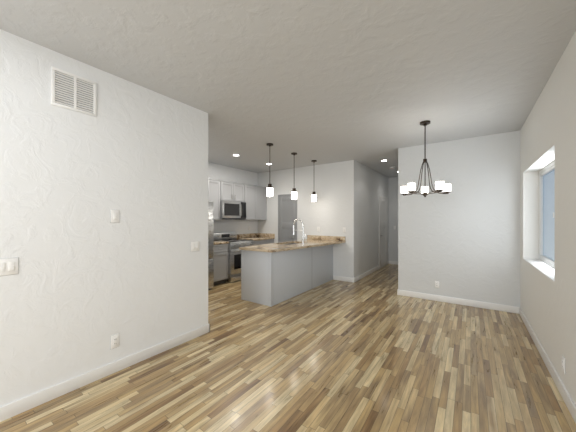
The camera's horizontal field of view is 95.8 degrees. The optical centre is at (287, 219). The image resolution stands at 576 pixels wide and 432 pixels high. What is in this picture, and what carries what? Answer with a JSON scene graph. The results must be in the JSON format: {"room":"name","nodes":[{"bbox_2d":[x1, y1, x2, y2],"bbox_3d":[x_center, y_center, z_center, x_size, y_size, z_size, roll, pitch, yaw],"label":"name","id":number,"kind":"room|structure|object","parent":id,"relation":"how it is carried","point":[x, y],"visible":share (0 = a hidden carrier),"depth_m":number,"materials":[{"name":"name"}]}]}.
{"room":"living room","nodes":[
{"label":"living room","id":0,"kind":"room"},
{"bbox_2d":[0,29,207,406],"bbox_3d":[-2.569,0.040,1.127,0.120,2.740,5.290,0,0,35],"label":"wall","id":1,"kind":"structure","parent":0,"point":[83,286],"depth_m":2.25,"materials":[{"name":"white paint"}]},
{"bbox_2d":[0,257,18,275],"bbox_3d":[-1.989,0.336,1.838,0.010,0.122,0.122,0,0,35],"label":"light switch","id":2,"kind":"object","parent":1,"relation":"attached to","point":[9,266],"visible":1,"depth_m":1.85,"materials":[{"name":"white plastic"}]},
{"bbox_2d":[51,66,96,116],"bbox_3d":[-1.765,-1.050,2.157,0.010,0.300,0.300,0,0,35],"label":"air vent","id":3,"kind":"object","parent":1,"relation":"in","point":[71,91],"visible":1,"depth_m":2.15,"materials":[{"name":"white metal"}]},
{"bbox_2d":[0,324,209,421],"bbox_3d":[-2.509,1.360,1.093,0.017,0.100,5.304,0,0,35],"label":"baseboard","id":4,"kind":"structure","parent":1,"relation":"attached to","point":[14,408],"depth_m":2.23,"materials":[{"name":"white wood"}]},
{"bbox_2d":[110,333,119,349],"bbox_3d":[-1.596,1.126,2.400,0.009,0.122,0.076,0,0,35],"label":"electrical outlet","id":5,"kind":"object","parent":1,"relation":"attached to","point":[114,341],"visible":1,"depth_m":2.39,"materials":[{"name":"white plastic"}]},
{"bbox_2d":[110,210,119,222],"bbox_3d":[-1.595,-0.029,2.399,0.010,0.122,0.076,0,0,35],"label":"light switch","id":6,"kind":"object","parent":1,"relation":"attached to","point":[114,216],"visible":1,"depth_m":2.40,"materials":[{"name":"white plastic"}]},
{"bbox_2d":[191,241,199,251],"bbox_3d":[-1.104,0.321,3.098,0.010,0.122,0.122,0,0,35],"label":"light switch","id":7,"kind":"object","parent":1,"relation":"attached to","point":[195,245],"visible":1,"depth_m":3.10,"materials":[{"name":"white plastic"}]},
{"bbox_2d":[208,162,257,233],"bbox_3d":[-0.986,0.040,7.397,0.120,2.740,7.030,0,0,35],"label":"wall","id":8,"kind":"structure","parent":0,"point":[221,172],"depth_m":6.70,"materials":[{"name":"white paint"}]},
{"bbox_2d":[208,177,211,200],"bbox_3d":[-2.008,-0.667,5.298,0.616,0.465,0.512,0,0,35],"label":"upper cabinet","id":9,"kind":"object","parent":8,"relation":"attached to","point":[209,179],"depth_m":5.67,"materials":[{"name":"grey wood"}]},
{"bbox_2d":[212,179,219,219],"bbox_3d":[-1.820,-0.445,5.799,0.346,0.910,0.515,0,0,35],"label":"upper cabinet","id":10,"kind":"object","parent":8,"relation":"attached to","point":[215,182],"depth_m":5.82,"materials":[{"name":"grey wood"}]},
{"bbox_2d":[220,181,243,201],"bbox_3d":[-1.451,-0.667,6.325,0.346,0.465,0.760,0,0,35],"label":"upper cabinet","id":11,"kind":"object","parent":8,"relation":"attached to","point":[229,191],"depth_m":6.18,"materials":[{"name":"grey wood"}]},
{"bbox_2d":[220,201,245,218],"bbox_3d":[-1.411,-0.215,6.296,0.446,0.430,0.756,0,0,35],"label":"microwave","id":12,"kind":"object","parent":11,"relation":"attached to","point":[232,210],"visible":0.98,"depth_m":6.12,"materials":[{"name":"silver metal"}]},
{"bbox_2d":[236,185,255,219],"bbox_3d":[-1.102,-0.445,6.821,0.346,0.910,0.442,0,0,35],"label":"upper cabinet","id":13,"kind":"object","parent":8,"relation":"attached to","point":[254,197],"depth_m":6.72,"materials":[{"name":"grey wood"}]},
{"bbox_2d":[256,186,266,219],"bbox_3d":[-0.868,-0.445,7.154,0.346,0.910,0.487,0,0,35],"label":"upper cabinet","id":14,"kind":"object","parent":8,"relation":"attached to","point":[261,192],"depth_m":7.07,"materials":[{"name":"grey wood"}]},
{"bbox_2d":[0,264,575,431],"bbox_3d":[-0.112,1.460,3.623,6.250,0.100,12.600,0,0,35],"label":"floor","id":15,"kind":"structure","parent":0,"point":[373,352],"depth_m":2.33,"materials":[{"name":"brown wood"}]},
{"bbox_2d":[208,201,213,289],"bbox_3d":[-2.033,0.520,5.068,0.806,1.780,0.895,0,0,35],"label":"fridge","id":16,"kind":"object","parent":15,"relation":"on","point":[210,244],"visible":0.23,"depth_m":5.19,"materials":[{"name":"silver metal"}]},
{"bbox_2d":[212,244,227,285],"bbox_3d":[-1.710,0.970,5.721,0.616,0.880,0.515,0,0,35],"label":"base cabinet","id":17,"kind":"object","parent":15,"relation":"on","point":[221,263],"depth_m":5.59,"materials":[{"name":"grey wood"}]},
{"bbox_2d":[214,233,274,244],"bbox_3d":[-1.234,0.460,6.390,0.627,0.139,2.157,0,0,35],"label":"countertop","id":18,"kind":"structure","parent":17,"relation":"on","point":[258,236],"depth_m":7.02,"materials":[{"name":"stone"}]},
{"bbox_2d":[214,232,253,282],"bbox_3d":[-1.288,0.865,6.210,0.731,1.090,0.756,0,0,35],"label":"stove","id":19,"kind":"object","parent":15,"relation":"on","point":[235,243],"visible":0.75,"depth_m":5.90,"materials":[{"name":"silver metal"}]},
{"bbox_2d":[254,240,263,244],"bbox_3d":[-0.987,0.970,6.750,0.616,0.880,0.460,0,0,35],"label":"base cabinet","id":20,"kind":"object","parent":15,"relation":"on","point":[259,242],"depth_m":6.60,"materials":[{"name":"grey wood"}]},
{"bbox_2d":[241,250,288,306],"bbox_3d":[-0.414,0.970,4.603,0.699,0.880,0.504,0,0,35],"label":"base cabinet","id":21,"kind":"object","parent":15,"relation":"on","point":[270,279],"depth_m":4.39,"materials":[{"name":"grey wood"}]},
{"bbox_2d":[239,235,345,252],"bbox_3d":[0.225,0.552,5.246,1.005,0.324,2.352,0,0,35],"label":"countertop","id":22,"kind":"structure","parent":21,"relation":"on","point":[313,241],"depth_m":5.08,"materials":[{"name":"stone"}]},
{"bbox_2d":[293,219,305,242],"bbox_3d":[0.228,0.236,5.386,0.281,0.504,0.096,0,0,35],"label":"faucet","id":23,"kind":"object","parent":22,"relation":"on","point":[303,237],"visible":1,"depth_m":5.33,"materials":[{"name":"silver metal"}]},
{"bbox_2d":[264,239,273,243],"bbox_3d":[-0.752,0.970,7.084,0.616,0.880,0.467,0,0,35],"label":"base cabinet","id":24,"kind":"object","parent":15,"relation":"on","point":[268,241],"depth_m":6.93,"materials":[{"name":"grey wood"}]},
{"bbox_2d":[289,248,308,298],"bbox_3d":[-0.097,0.970,5.054,0.699,0.880,0.718,0,0,35],"label":"base cabinet","id":25,"kind":"object","parent":15,"relation":"on","point":[298,258],"depth_m":4.87,"materials":[{"name":"grey wood"}]},
{"bbox_2d":[309,246,324,289],"bbox_3d":[0.311,0.970,5.635,0.699,0.880,0.819,0,0,35],"label":"base cabinet","id":26,"kind":"object","parent":15,"relation":"on","point":[316,254],"depth_m":5.44,"materials":[{"name":"grey wood"}]},
{"bbox_2d":[325,244,332,282],"bbox_3d":[0.627,0.970,6.085,0.699,0.880,0.516,0,0,35],"label":"base cabinet","id":27,"kind":"object","parent":15,"relation":"on","point":[328,248],"depth_m":5.90,"materials":[{"name":"grey wood"}]},
{"bbox_2d":[0,0,575,177],"bbox_3d":[-0.112,-1.380,3.623,6.250,0.100,12.600,0,0,35],"label":"ceiling","id":28,"kind":"structure","parent":0,"point":[371,84],"depth_m":2.19,"materials":[{"name":"white paint"}]},
{"bbox_2d":[266,143,272,196],"bbox_3d":[-0.320,-0.869,4.588,0.120,0.922,0.120,0,0,35],"label":"pendant light","id":29,"kind":"object","parent":28,"relation":"hanging from","point":[269,190],"visible":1,"depth_m":4.54,"materials":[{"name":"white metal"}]},
{"bbox_2d":[291,152,296,198],"bbox_3d":[0.123,-0.869,5.218,0.120,0.922,0.120,0,0,35],"label":"pendant light","id":30,"kind":"object","parent":28,"relation":"hanging from","point":[293,193],"visible":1,"depth_m":5.17,"materials":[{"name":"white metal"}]},
{"bbox_2d":[311,160,316,201],"bbox_3d":[0.589,-0.869,5.881,0.120,0.922,0.120,0,0,35],"label":"pendant light","id":31,"kind":"object","parent":28,"relation":"hanging from","point":[314,196],"visible":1,"depth_m":5.84,"materials":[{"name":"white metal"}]},
{"bbox_2d":[401,120,450,196],"bbox_3d":[1.871,-0.817,3.568,0.614,1.024,0.611,0,0,35],"label":"chandelier","id":32,"kind":"object","parent":28,"relation":"hanging from","point":[441,186],"visible":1,"depth_m":3.51,"materials":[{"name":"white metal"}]},
{"bbox_2d":[258,160,387,277],"bbox_3d":[1.277,0.040,8.025,2.860,2.740,3.400,0,0,35],"label":"wall","id":33,"kind":"structure","parent":0,"point":[349,193],"depth_m":6.34,"materials":[{"name":"white paint"}]},
{"bbox_2d":[278,194,296,242],"bbox_3d":[-0.029,0.372,6.829,0.610,2.075,0.055,0,0,35],"label":"pantry door","id":34,"kind":"structure","parent":33,"relation":"in","point":[287,211],"depth_m":6.85,"materials":[{"name":"grey wood"}]},
{"bbox_2d":[333,275,351,281],"bbox_3d":[1.259,1.360,5.952,0.485,0.100,0.014,0,0,35],"label":"baseboard","id":35,"kind":"structure","parent":33,"relation":"attached to","point":[339,278],"depth_m":5.95,"materials":[{"name":"white wood"}]},
{"bbox_2d":[352,266,378,282],"bbox_3d":[2.334,1.360,7.029,0.020,0.100,3.014,0,0,35],"label":"baseboard","id":36,"kind":"structure","parent":33,"relation":"attached to","point":[363,275],"depth_m":6.36,"materials":[{"name":"white wood"}]},
{"bbox_2d":[379,196,387,268],"bbox_3d":[2.856,0.365,7.734,0.055,2.090,0.880,0,0,35],"label":"hall door","id":37,"kind":"structure","parent":33,"relation":"in","point":[383,232],"depth_m":7.76,"materials":[{"name":"white wood"}]},
{"bbox_2d":[388,177,397,260],"bbox_3d":[3.650,0.040,8.020,1.030,2.740,0.120,0,0,35],"label":"wall","id":38,"kind":"structure","parent":0,"point":[392,217],"depth_m":8.20,"materials":[{"name":"white paint"}]},
{"bbox_2d":[388,261,397,264],"bbox_3d":[3.611,1.360,7.965,0.990,0.100,0.014,0,0,35],"label":"baseboard","id":39,"kind":"structure","parent":38,"relation":"attached to","point":[389,262],"depth_m":8.17,"materials":[{"name":"white wood"}]},
{"bbox_2d":[398,130,519,306],"bbox_3d":[3.959,0.040,5.877,1.940,2.740,3.830,0,0,35],"label":"wall","id":40,"kind":"structure","parent":0,"point":[461,240],"depth_m":4.28,"materials":[{"name":"white paint"}]},
{"bbox_2d":[434,281,439,287],"bbox_3d":[2.579,1.126,4.501,0.076,0.122,0.009,0,0,35],"label":"outlet","id":41,"kind":"object","parent":40,"relation":"attached to","point":[436,284],"visible":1,"depth_m":4.50,"materials":[{"name":"white plastic"}]},
{"bbox_2d":[397,289,515,312],"bbox_3d":[2.754,1.360,4.372,1.680,0.100,0.017,0,0,35],"label":"baseboard","id":42,"kind":"structure","parent":40,"relation":"attached to","point":[512,309],"depth_m":4.31,"materials":[{"name":"white wood"}]},
{"bbox_2d":[520,31,575,404],"bbox_3d":[1.153,0.040,0.393,0.225,2.740,8.370,0,0,35],"label":"wall","id":43,"kind":"structure","parent":0,"point":[548,137],"depth_m":2.27,"materials":[{"name":"white paint"}]},
{"bbox_2d":[523,258,554,281],"bbox_3d":[2.901,0.554,2.935,0.158,0.012,1.678,0,0,35],"label":"window sill","id":44,"kind":"structure","parent":43,"relation":"attached to","point":[545,269],"depth_m":2.97,"materials":[{"name":"white paint"}]},
{"bbox_2d":[516,307,575,423],"bbox_3d":[1.054,1.360,0.463,0.017,0.100,8.370,0,0,35],"label":"baseboard","id":45,"kind":"structure","parent":43,"relation":"attached to","point":[559,384],"depth_m":2.32,"materials":[{"name":"white wood"}]},
{"bbox_2d":[539,161,554,268],"bbox_3d":[2.989,-0.050,2.874,0.064,1.220,1.680,0,0,35],"label":"window","id":46,"kind":"structure","parent":43,"relation":"in","point":[548,218],"depth_m":3.31,"materials":[{"name":"blue"}]},
{"bbox_2d":[562,355,564,373],"bbox_3d":[2.186,1.151,2.066,0.009,0.122,0.076,0,0,35],"label":"electrical outlet","id":47,"kind":"object","parent":43,"relation":"attached to","point":[563,364],"visible":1,"depth_m":2.05,"materials":[{"name":"white plastic"}]}
]}

